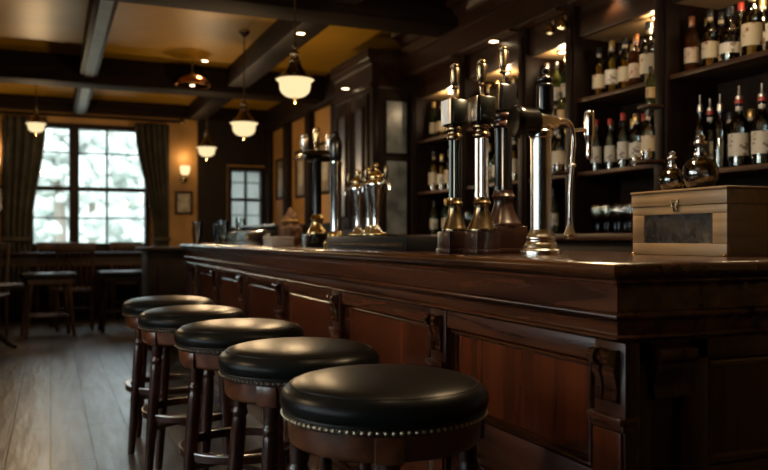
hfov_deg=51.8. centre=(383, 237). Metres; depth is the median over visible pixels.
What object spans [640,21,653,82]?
bottle
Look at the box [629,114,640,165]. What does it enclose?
bottle
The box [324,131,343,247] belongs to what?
tap tower
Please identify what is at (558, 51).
lamp
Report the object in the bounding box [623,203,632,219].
bowl
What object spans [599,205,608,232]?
wine glass
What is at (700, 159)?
glass decanter
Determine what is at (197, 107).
beam
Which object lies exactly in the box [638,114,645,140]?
bottle
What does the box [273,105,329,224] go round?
wall
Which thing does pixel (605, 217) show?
bowl
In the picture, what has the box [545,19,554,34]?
lamp
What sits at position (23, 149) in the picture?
curtain
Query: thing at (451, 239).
beer handpump
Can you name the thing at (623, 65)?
bottle
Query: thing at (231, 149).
wall
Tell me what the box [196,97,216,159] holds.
pendant lamp
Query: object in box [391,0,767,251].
bar
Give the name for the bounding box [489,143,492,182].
bottle
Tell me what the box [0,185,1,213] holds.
framed picture
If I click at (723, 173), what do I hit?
shelf
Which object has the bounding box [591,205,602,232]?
wine glass
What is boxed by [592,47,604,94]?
bottle
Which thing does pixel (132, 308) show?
bar stool
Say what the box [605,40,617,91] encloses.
bottle
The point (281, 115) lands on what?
trim
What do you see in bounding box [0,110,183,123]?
curtain rod
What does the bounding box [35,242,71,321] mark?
wooden chair
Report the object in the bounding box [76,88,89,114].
trim
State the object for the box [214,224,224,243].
beer glass
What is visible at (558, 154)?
bottle
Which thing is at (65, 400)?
floor
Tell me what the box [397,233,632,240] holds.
countertop
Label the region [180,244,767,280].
countertop
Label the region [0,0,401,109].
ceiling
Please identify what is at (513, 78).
bottle
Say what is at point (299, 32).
spot lamp
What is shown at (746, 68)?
shelf
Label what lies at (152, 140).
curtain
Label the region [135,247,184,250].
countertop
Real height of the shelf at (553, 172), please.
0.015 m
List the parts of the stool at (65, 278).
leg, leg, seat, leg, leg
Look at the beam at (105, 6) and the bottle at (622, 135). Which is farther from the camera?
the beam at (105, 6)
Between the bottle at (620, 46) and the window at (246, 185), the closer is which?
the bottle at (620, 46)
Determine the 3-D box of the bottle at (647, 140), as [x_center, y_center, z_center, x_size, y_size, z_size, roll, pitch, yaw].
[1.292,-0.503,3.866,0.067,0.244,0.068,0,0,-23]
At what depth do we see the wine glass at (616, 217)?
4.21 m
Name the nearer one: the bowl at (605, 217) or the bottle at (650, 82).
the bottle at (650, 82)
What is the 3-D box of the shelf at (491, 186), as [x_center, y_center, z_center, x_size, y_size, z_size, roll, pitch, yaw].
[0.889,-0.364,5.478,0.300,0.020,0.710,0,0,-23]
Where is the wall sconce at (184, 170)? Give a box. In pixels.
[180,166,189,182]
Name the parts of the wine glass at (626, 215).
stem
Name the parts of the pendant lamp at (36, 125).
lamp shade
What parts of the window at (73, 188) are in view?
sill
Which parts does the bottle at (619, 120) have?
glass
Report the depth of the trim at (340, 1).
5.28 m
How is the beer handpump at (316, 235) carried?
on the bar counter at (584, 360)
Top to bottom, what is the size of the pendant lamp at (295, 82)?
0.924 m
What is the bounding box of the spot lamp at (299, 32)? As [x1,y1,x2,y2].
[296,31,306,34]
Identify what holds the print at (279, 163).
attached to the framed picture at (279, 162)
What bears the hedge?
on the ground
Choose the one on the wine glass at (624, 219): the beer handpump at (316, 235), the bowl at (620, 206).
the bowl at (620, 206)
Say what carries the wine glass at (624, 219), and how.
on the bar
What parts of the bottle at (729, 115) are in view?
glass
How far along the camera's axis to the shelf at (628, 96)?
4.39 m
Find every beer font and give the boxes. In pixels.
[344,169,363,235]
[357,166,379,235]
[361,163,391,235]
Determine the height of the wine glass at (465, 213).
0.158 m
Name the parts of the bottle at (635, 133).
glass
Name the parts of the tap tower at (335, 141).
handle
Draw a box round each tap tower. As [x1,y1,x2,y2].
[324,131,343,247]
[507,67,594,254]
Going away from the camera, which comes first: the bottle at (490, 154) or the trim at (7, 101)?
the bottle at (490, 154)
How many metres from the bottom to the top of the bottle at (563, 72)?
0.305 m
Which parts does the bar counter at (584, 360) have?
panel moulding, panel, panel moulding, panel, panel moulding, panel, panel moulding, panel, panel moulding, panel, panel moulding, panel, rail, panel, panel moulding, under moulding, cornice moulding, panel moulding, panel, frame, panel moulding, panel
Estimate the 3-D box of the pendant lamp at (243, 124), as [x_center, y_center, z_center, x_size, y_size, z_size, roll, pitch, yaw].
[-1.208,-1.311,6.817,0.251,0.939,0.251,0,0,22]
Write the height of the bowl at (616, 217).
0.090 m
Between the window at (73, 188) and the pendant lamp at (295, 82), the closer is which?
the pendant lamp at (295, 82)
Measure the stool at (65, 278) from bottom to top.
0.662 m
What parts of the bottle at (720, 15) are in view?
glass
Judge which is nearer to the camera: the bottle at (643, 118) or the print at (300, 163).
the bottle at (643, 118)
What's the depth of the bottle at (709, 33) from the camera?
3.88 m
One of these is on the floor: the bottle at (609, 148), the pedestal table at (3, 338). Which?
the pedestal table at (3, 338)
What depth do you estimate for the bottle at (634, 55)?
4.19 m
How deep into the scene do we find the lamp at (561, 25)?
4.54 m
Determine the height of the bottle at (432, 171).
0.328 m
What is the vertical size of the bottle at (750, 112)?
0.282 m
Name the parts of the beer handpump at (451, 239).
plinth moulding, plate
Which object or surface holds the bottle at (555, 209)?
on the bar
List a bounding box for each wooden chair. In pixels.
[0,243,10,337]
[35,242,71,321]
[54,243,95,331]
[109,242,142,318]
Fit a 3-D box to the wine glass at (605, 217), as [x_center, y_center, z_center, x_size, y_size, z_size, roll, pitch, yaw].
[1.221,-0.104,4.306,0.068,0.158,0.068,0,0,-23]
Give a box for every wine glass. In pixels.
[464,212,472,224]
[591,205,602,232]
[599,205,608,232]
[602,204,612,232]
[609,205,618,232]
[612,203,623,232]
[619,204,628,232]
[623,203,632,232]
[628,204,632,219]
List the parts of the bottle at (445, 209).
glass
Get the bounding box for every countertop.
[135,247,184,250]
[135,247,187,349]
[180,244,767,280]
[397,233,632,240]
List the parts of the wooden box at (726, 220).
frame, lid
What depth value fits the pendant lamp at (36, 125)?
8.45 m
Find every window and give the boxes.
[2,120,148,250]
[224,166,264,233]
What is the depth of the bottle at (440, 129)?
6.30 m
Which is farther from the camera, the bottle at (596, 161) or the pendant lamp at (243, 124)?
the pendant lamp at (243, 124)
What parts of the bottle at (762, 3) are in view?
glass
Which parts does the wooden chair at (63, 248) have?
leg, seat, rail, leg, leg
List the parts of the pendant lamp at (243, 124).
rod, lamp shade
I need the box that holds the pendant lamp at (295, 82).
[275,0,314,102]
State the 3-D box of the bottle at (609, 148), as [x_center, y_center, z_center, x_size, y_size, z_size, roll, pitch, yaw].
[1.269,-0.523,4.437,0.059,0.296,0.060,0,0,-37]
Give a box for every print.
[177,193,189,211]
[277,161,281,196]
[297,152,303,195]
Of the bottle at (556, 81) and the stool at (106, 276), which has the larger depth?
the stool at (106, 276)
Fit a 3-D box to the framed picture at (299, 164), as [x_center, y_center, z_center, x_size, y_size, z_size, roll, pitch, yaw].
[-1.043,-0.800,9.840,0.028,0.600,0.420,0,0,-23]
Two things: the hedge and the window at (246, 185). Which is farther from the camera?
the hedge
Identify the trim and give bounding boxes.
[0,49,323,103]
[0,93,265,122]
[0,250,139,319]
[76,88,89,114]
[80,0,118,76]
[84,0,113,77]
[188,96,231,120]
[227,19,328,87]
[263,73,334,243]
[328,0,361,3]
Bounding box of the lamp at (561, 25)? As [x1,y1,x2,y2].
[557,14,566,29]
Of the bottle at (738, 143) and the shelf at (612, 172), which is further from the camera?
the shelf at (612, 172)
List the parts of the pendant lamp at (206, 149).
rod, lamp shade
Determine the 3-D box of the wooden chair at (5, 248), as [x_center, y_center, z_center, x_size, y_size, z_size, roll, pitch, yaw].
[-3.982,0.535,7.846,0.420,0.970,0.476,0,0,-13]
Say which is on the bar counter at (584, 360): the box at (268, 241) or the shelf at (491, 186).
the box at (268, 241)
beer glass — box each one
[192,221,202,243]
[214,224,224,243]
[218,221,228,243]
[235,218,245,230]
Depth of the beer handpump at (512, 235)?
2.58 m
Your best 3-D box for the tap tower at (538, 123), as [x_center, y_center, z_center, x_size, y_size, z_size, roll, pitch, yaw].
[0.511,-0.231,2.369,0.288,0.560,0.120,0,0,-23]
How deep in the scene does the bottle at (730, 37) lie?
3.60 m
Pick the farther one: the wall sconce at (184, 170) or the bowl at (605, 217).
the wall sconce at (184, 170)
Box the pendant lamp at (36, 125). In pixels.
[25,85,46,134]
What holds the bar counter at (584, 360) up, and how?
on the floor
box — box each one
[263,237,294,245]
[630,185,767,256]
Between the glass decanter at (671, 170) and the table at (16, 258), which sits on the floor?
the table at (16, 258)
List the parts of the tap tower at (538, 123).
handle, tap rod, tap handle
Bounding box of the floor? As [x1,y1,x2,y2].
[0,315,312,469]
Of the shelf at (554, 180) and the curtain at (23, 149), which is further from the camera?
the curtain at (23, 149)
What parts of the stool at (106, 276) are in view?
leg, leg, seat, leg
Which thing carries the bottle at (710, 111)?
on the bar
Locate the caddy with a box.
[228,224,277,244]
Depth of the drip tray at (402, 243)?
3.25 m
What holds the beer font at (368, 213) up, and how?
on the drip tray at (402, 243)
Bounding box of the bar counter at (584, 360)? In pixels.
[180,244,767,469]
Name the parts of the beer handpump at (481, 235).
plinth moulding, plate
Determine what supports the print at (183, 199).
attached to the framed picture at (183, 199)
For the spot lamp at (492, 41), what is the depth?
5.32 m
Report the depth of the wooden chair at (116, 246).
10.30 m
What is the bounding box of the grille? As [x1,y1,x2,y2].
[331,236,396,236]
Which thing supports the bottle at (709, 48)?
on the bar
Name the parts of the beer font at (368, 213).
tap handle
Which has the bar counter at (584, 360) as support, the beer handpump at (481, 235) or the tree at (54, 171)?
the beer handpump at (481, 235)
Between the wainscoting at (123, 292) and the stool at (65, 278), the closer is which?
the stool at (65, 278)
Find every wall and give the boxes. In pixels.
[0,109,265,246]
[197,120,267,243]
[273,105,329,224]
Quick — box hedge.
[34,142,143,242]
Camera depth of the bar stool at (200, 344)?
2.62 m
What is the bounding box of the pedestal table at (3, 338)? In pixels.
[0,282,21,348]
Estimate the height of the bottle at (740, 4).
0.311 m
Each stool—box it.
[19,272,77,338]
[96,270,141,332]
[122,295,214,454]
[137,305,246,469]
[174,318,303,469]
[218,337,378,469]
[280,364,488,469]
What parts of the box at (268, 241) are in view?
box lid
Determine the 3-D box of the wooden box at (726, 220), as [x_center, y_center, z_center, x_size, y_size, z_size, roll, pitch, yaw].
[0.910,-0.045,2.308,0.167,0.190,0.382,0,0,-23]
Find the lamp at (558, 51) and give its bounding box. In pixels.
[557,50,564,53]
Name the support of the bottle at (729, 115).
on the bar
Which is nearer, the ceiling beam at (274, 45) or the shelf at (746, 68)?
the shelf at (746, 68)
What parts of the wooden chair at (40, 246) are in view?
leg, leg, rail, seat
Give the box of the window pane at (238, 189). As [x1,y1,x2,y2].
[232,171,259,226]
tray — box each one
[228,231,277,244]
[327,236,437,250]
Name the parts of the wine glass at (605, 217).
stem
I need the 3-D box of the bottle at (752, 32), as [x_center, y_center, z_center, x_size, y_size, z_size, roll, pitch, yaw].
[1.637,-0.955,3.514,0.088,0.318,0.088,0,0,29]
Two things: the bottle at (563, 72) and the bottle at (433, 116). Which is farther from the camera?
the bottle at (433, 116)
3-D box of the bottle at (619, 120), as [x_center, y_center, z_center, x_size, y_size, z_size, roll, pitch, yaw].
[1.344,-0.520,4.462,0.075,0.291,0.075,0,0,40]
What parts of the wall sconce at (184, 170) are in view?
plate, lamp shade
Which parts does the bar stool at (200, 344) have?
leg, nail trim, leg, kick rail, seat, leg, leg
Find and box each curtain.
[2,115,45,315]
[135,122,170,246]
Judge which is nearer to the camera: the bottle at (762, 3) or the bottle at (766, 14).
the bottle at (766, 14)
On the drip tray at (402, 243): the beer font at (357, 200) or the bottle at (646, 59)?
the beer font at (357, 200)
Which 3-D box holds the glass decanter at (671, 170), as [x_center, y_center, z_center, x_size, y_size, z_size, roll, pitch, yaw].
[0.874,-0.202,2.397,0.078,0.123,0.078,0,0,-23]
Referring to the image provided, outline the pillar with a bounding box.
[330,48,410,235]
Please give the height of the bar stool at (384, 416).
0.732 m
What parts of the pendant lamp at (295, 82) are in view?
rod, lamp shade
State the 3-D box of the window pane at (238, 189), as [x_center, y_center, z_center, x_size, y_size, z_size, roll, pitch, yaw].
[-1.979,-0.545,11.225,0.430,0.790,0.016,0,0,-23]
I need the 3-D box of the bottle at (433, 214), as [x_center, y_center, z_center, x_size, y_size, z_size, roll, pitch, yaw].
[0.411,-0.168,6.501,0.069,0.284,0.068,0,0,35]
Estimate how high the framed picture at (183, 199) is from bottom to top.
0.320 m
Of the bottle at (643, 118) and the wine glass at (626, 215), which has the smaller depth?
the wine glass at (626, 215)
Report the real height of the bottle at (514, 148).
0.319 m
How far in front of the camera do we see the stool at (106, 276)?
8.58 m
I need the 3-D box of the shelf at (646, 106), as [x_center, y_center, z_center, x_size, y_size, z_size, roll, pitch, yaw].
[1.306,-0.642,3.871,0.098,0.015,0.084,0,0,-23]
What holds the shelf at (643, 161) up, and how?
attached to the bar
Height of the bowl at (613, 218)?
0.090 m
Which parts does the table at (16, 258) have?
leg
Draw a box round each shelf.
[421,137,448,144]
[426,192,448,195]
[489,184,517,189]
[552,171,568,174]
[552,178,564,182]
[558,124,568,128]
[581,168,653,177]
[583,86,645,106]
[630,159,665,164]
[637,104,663,109]
[673,55,767,83]
[692,169,767,178]
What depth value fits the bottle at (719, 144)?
3.67 m
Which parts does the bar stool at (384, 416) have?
leg, leg, seat, nail trim, leg, leg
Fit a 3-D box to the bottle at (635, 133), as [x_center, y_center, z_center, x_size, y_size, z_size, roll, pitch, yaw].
[1.381,-0.517,4.381,0.074,0.286,0.074,0,0,-30]
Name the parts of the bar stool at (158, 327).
leg, nail trim, leg, kick rail, seat, leg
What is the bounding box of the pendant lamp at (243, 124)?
[229,30,258,139]
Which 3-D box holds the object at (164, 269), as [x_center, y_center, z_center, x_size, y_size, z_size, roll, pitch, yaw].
[-1.771,0.552,7.611,1.140,0.935,0.680,0,0,-23]
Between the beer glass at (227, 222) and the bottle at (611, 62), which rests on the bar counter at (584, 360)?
the beer glass at (227, 222)
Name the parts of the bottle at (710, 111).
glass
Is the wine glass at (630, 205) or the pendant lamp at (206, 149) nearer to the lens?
the wine glass at (630, 205)
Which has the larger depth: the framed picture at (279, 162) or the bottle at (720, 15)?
the framed picture at (279, 162)
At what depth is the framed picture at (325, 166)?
8.96 m
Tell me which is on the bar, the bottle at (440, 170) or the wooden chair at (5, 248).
the bottle at (440, 170)
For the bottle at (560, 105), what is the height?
0.191 m
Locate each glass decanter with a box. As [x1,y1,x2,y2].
[658,151,684,189]
[681,134,718,187]
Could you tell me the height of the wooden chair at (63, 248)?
0.970 m
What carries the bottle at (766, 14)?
on the bar
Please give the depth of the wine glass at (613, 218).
4.41 m
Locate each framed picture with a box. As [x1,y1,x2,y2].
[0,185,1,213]
[175,191,192,214]
[275,158,282,199]
[295,149,303,198]
[319,141,329,193]
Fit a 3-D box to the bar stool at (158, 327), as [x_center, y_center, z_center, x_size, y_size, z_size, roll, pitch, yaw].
[-0.810,0.655,3.349,0.448,0.732,0.448,0,0,-16]
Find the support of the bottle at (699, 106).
on the bar
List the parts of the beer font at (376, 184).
tap arm, tap handle, tap arm, tap handle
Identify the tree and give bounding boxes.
[34,128,131,242]
[34,129,143,242]
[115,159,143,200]
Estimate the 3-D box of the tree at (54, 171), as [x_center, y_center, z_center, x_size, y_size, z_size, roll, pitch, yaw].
[-7.051,-1.484,16.486,3.059,5.620,2.844,0,0,-36]
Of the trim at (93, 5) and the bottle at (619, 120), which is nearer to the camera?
the bottle at (619, 120)
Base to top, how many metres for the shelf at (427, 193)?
0.020 m
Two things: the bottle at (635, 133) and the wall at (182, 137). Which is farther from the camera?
the wall at (182, 137)
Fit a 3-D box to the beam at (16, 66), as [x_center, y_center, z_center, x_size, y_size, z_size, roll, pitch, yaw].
[-3.296,-1.647,7.726,6.340,0.265,0.320,0,0,-23]
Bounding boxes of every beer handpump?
[293,128,332,246]
[436,63,467,252]
[463,59,500,253]
[489,45,527,252]
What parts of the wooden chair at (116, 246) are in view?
leg, leg, seat, rail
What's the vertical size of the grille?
0.002 m
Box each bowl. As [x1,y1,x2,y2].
[591,205,602,220]
[599,205,608,221]
[602,204,612,220]
[609,205,618,220]
[612,203,623,220]
[619,204,628,220]
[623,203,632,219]
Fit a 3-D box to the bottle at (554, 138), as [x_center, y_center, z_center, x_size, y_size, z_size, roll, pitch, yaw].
[1.062,-0.538,4.878,0.090,0.327,0.091,0,0,-42]
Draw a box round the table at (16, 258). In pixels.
[0,252,141,326]
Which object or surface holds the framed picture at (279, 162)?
attached to the wall at (322, 117)
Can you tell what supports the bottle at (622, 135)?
on the bar
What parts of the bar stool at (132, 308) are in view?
leg, leg, kick rail, seat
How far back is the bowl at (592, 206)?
4.38 m
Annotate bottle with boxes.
[428,152,437,190]
[429,102,436,137]
[430,200,437,234]
[437,101,444,135]
[437,154,444,189]
[442,198,447,227]
[444,149,448,188]
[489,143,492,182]
[492,155,493,182]
[511,75,517,104]
[512,138,517,180]
[544,63,549,75]
[551,61,560,104]
[552,129,560,175]
[552,188,558,233]
[553,129,564,170]
[557,92,564,117]
[561,57,564,102]
[590,119,601,170]
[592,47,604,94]
[604,118,614,168]
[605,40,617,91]
[615,120,623,167]
[617,113,628,167]
[618,37,628,88]
[619,44,626,59]
[629,34,639,85]
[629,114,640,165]
[630,119,637,140]
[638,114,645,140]
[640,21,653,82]
[641,110,654,158]
[646,66,654,103]
[684,16,699,70]
[693,95,706,170]
[700,18,712,66]
[701,9,718,65]
[701,98,719,159]
[713,12,724,61]
[713,94,726,167]
[719,6,740,61]
[722,111,737,166]
[728,86,749,166]
[735,2,743,55]
[741,0,762,55]
[743,109,758,164]
[751,83,767,164]
[754,0,766,49]
[765,8,767,49]
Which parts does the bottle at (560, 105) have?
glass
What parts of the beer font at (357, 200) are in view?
tap arm, tap handle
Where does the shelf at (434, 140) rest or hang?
attached to the bar
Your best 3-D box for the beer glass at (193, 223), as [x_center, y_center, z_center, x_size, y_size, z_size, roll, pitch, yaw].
[-1.601,-0.045,6.771,0.090,0.190,0.090,0,0,-23]
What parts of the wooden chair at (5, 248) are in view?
seat, rail, leg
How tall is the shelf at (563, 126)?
0.015 m
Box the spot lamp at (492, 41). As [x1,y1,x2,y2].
[487,39,500,43]
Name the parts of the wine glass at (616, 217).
stem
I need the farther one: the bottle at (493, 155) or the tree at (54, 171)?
the tree at (54, 171)
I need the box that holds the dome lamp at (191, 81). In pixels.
[174,60,209,88]
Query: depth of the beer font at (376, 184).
3.55 m
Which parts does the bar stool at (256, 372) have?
leg, nail trim, leg, seat, leg, leg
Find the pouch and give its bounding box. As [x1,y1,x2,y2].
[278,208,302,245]
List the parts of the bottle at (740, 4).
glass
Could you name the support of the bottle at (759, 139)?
on the bar
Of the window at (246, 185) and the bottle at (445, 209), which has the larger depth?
the window at (246, 185)
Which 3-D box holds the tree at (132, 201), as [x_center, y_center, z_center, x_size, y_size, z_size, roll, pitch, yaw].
[-9.516,-2.385,25.403,4.750,7.420,5.762,0,0,37]
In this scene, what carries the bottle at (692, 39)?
on the bar
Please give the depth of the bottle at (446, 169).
6.19 m
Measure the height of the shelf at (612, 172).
0.020 m
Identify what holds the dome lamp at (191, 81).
hanging from the ceiling

